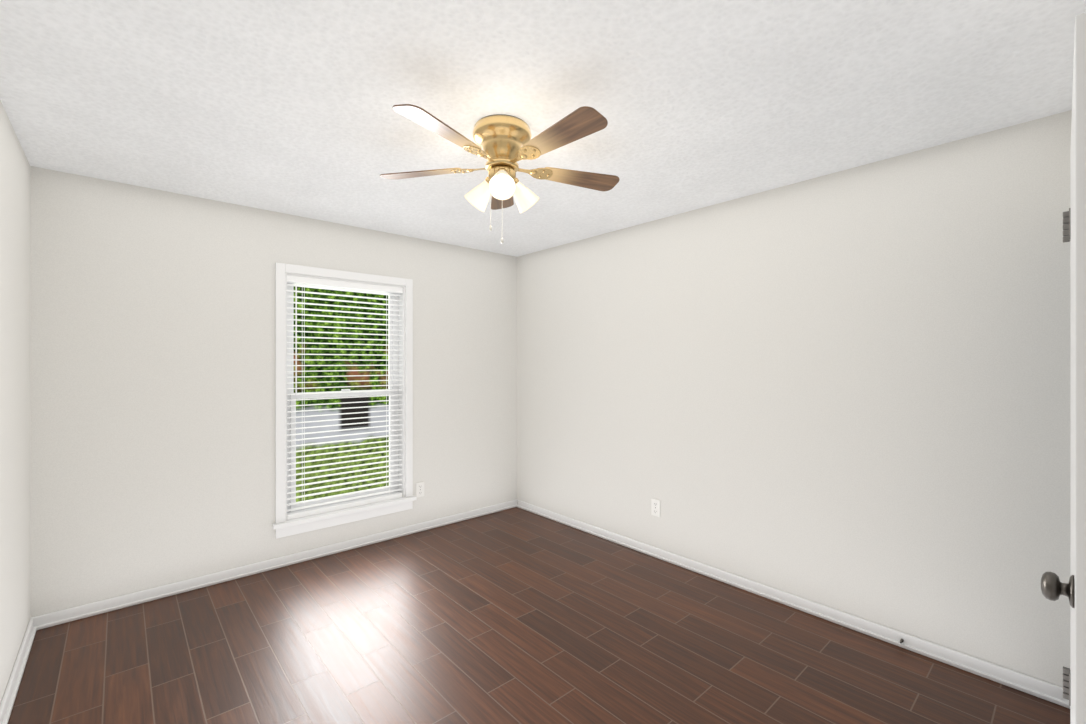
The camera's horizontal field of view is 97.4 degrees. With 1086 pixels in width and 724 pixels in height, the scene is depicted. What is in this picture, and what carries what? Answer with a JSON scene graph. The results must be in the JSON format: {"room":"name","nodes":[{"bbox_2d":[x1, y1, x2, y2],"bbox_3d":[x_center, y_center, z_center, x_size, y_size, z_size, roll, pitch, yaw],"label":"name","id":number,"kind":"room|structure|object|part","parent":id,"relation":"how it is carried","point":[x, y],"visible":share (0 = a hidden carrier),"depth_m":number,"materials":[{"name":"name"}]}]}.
{"room":"empty bedroom","nodes":[
{"label":"empty bedroom","id":0,"kind":"room"},
{"bbox_2d":[0,100,29,703],"bbox_3d":[-1.524,0.190,1.076,0.150,2.440,3.992,0,0,-42],"label":"wall","id":1,"kind":"structure","parent":0,"point":[14,392],"depth_m":2.11,"materials":[{"name":"paint"}]},
{"bbox_2d":[0,619,36,723],"bbox_3d":[-1.458,1.376,1.134,0.025,0.068,3.640,0,0,-42],"label":"baseboard","id":2,"kind":"structure","parent":1,"relation":"attached to","point":[10,694],"depth_m":2.08,"materials":[{"name":"white wood"}]},
{"bbox_2d":[30,166,516,617],"bbox_3d":[-1.524,0.190,3.644,3.260,2.440,0.150,0,0,-42],"label":"wall","id":3,"kind":"structure","parent":0,"point":[152,388],"depth_m":2.96,"materials":[{"name":"paint"}]},
{"bbox_2d":[30,499,517,629],"bbox_3d":[-1.466,1.376,3.579,3.260,0.068,0.025,0,0,-42],"label":"baseboard","id":4,"kind":"structure","parent":3,"relation":"attached to","point":[91,609],"depth_m":3.12,"materials":[{"name":"white wood"}]},
{"bbox_2d":[272,263,416,538],"bbox_3d":[-1.491,0.264,3.640,1.047,1.888,0.200,0,0,-42],"label":"window","id":5,"kind":"structure","parent":3,"relation":"in","point":[293,516],"depth_m":3.58,"materials":[{"name":"white plastic"}]},
{"bbox_2d":[416,482,423,496],"bbox_3d":[-1.025,1.065,3.981,0.074,0.122,0.009,0,0,-42],"label":"electrical outlet","id":6,"kind":"object","parent":3,"relation":"attached to","point":[419,489],"visible":0.98,"depth_m":3.98,"materials":[{"name":"white plastic"}]},
{"bbox_2d":[8,507,1069,723],"bbox_3d":[-0.248,1.460,2.208,3.560,0.100,3.992,0,0,-42],"label":"floor","id":7,"kind":"structure","parent":0,"point":[515,615],"depth_m":2.31,"materials":[{"name":"brown wood"}]},
{"bbox_2d":[0,0,1085,256],"bbox_3d":[-0.248,-1.080,2.208,3.560,0.100,3.992,0,0,-42],"label":"ceiling","id":8,"kind":"structure","parent":0,"point":[282,106],"depth_m":1.82,"materials":[{"name":"white paint"}]},
{"bbox_2d":[380,104,619,243],"bbox_3d":[-0.153,-0.769,2.067,1.121,0.521,1.075,0,0,-42],"label":"ceiling fan","id":9,"kind":"object","parent":8,"relation":"hanging from","point":[506,143],"visible":1,"depth_m":2.02,"materials":[{"name":"brown wood"}]},
{"bbox_3d":[-0.552,-0.864,2.187,0.395,0.006,0.132,0,13,13],"label":"blade","id":10,"kind":"part","parent":9,"relation":"part of","materials":[{"name":"brown wood"}]},
{"bbox_3d":[-0.377,-0.864,1.773,0.132,0.006,0.395,15,7,30],"label":"blade","id":11,"kind":"part","parent":9,"relation":"part of","materials":[{"name":"brown wood"}]},
{"bbox_3d":[-0.274,-0.759,2.144,0.113,0.120,0.113,48,18,17],"label":"lamp shade","id":12,"kind":"part","parent":9,"relation":"part of","materials":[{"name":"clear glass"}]},
{"bbox_3d":[-0.228,-0.691,2.076,0.004,0.188,0.004,0,0,-42],"label":"chain","id":13,"kind":"part","parent":9,"relation":"part of","materials":[{"name":"silver metal"}]},
{"bbox_3d":[-0.171,-0.759,1.997,0.113,0.113,0.120,0,45,-5],"label":"lamp shade","id":14,"kind":"part","parent":9,"relation":"part of","materials":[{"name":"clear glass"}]},
{"bbox_3d":[-0.176,-0.661,2.054,0.004,0.248,0.004,0,0,-42],"label":"chain","id":15,"kind":"part","parent":9,"relation":"part of","materials":[{"name":"silver metal"}]},
{"bbox_3d":[-0.171,-0.757,1.996,0.054,0.070,0.054,0,-45,-5],"label":"bulb","id":16,"kind":"part","parent":9,"relation":"part of","materials":[{"name":"white glass"}]},
{"bbox_3d":[-0.212,-0.864,2.481,0.132,0.006,0.395,-13,1,-5],"label":"blade","id":17,"kind":"part","parent":9,"relation":"part of","materials":[{"name":"brown wood"}]},
{"bbox_3d":[-0.180,-0.936,2.100,0.259,0.180,0.259,0,0,-42],"label":"motor","id":18,"kind":"part","parent":9,"relation":"part of","materials":[{"name":"gold metal"}]},
{"bbox_2d":[496,167,508,180],"bbox_3d":[-0.176,-0.812,2.051,0.051,0.045,0.051,0,-45,-5],"label":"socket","id":19,"kind":"object","parent":9,"relation":"attached to","point":[506,169],"depth_m":2.04,"materials":[{"name":"white glass"}]},
{"bbox_3d":[-0.095,-0.759,2.159,0.120,0.113,0.113,51,-26,-24],"label":"lamp shade","id":20,"kind":"part","parent":9,"relation":"part of","materials":[{"name":"white glass"}]},
{"bbox_3d":[0.071,-0.864,1.811,0.132,0.006,0.395,16,-11,-40],"label":"blade","id":21,"kind":"part","parent":9,"relation":"part of","materials":[{"name":"brown wood"}]},
{"bbox_3d":[0.173,-0.864,2.249,0.395,0.006,0.132,0,-13,-23],"label":"blade","id":22,"kind":"part","parent":9,"relation":"part of","materials":[{"name":"brown wood"}]},
{"bbox_2d":[517,110,1071,687],"bbox_3d":[1.026,0.190,3.340,0.150,2.440,3.992,0,0,-42],"label":"wall","id":23,"kind":"structure","parent":0,"point":[847,390],"depth_m":2.55,"materials":[{"name":"paint"}]},
{"bbox_2d":[651,498,659,516],"bbox_3d":[0.817,1.056,3.457,0.009,0.122,0.074,0,0,-42],"label":"electrical outlet","id":24,"kind":"object","parent":23,"relation":"attached to","point":[655,507],"visible":1,"depth_m":3.46,"materials":[{"name":"white plastic"}]},
{"bbox_2d":[517,500,1069,708],"bbox_3d":[0.970,1.376,3.272,0.025,0.068,3.666,0,0,-42],"label":"baseboard","id":25,"kind":"structure","parent":23,"relation":"attached to","point":[1047,691],"depth_m":2.54,"materials":[{"name":"white wood"}]},
{"label":"outside","id":26,"kind":"structure","parent":0,"visible":0},
{"bbox_2d":[294,286,388,501],"bbox_3d":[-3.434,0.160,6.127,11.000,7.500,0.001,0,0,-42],"label":"window glass","id":27,"kind":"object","parent":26,"point":[329,384],"depth_m":6.66,"materials":[{"name":"clear glass"}]},
{"bbox_3d":[1.927,0.355,1.578,0.838,2.110,0.162,0,0,-42],"label":"trim","id":28,"kind":"structure","parent":0,"visible":0},
{"bbox_2d":[1063,12,1085,723],"bbox_3d":[1.279,0.384,1.139,0.825,2.028,0.064,0,0,-42],"label":"door","id":29,"kind":"structure","parent":28,"relation":"attached to","point":[1078,410],"depth_m":0.86,"materials":[{"name":"white paint"}]},
{"bbox_2d":[1041,572,1073,607],"bbox_3d":[1.030,0.452,0.956,0.062,0.062,0.046,0,0,-42],"label":"doorknob set","id":30,"kind":"object","parent":29,"relation":"attached to","point":[1053,588],"depth_m":0.94,"materials":[{"name":"grey metal"}]},
{"bbox_3d":[1.553,0.278,1.415,0.048,1.457,0.016,0,0,-42],"label":"door hinges","id":31,"kind":"part","parent":29,"relation":"part of","materials":[{"name":"silver metal"}]}
]}

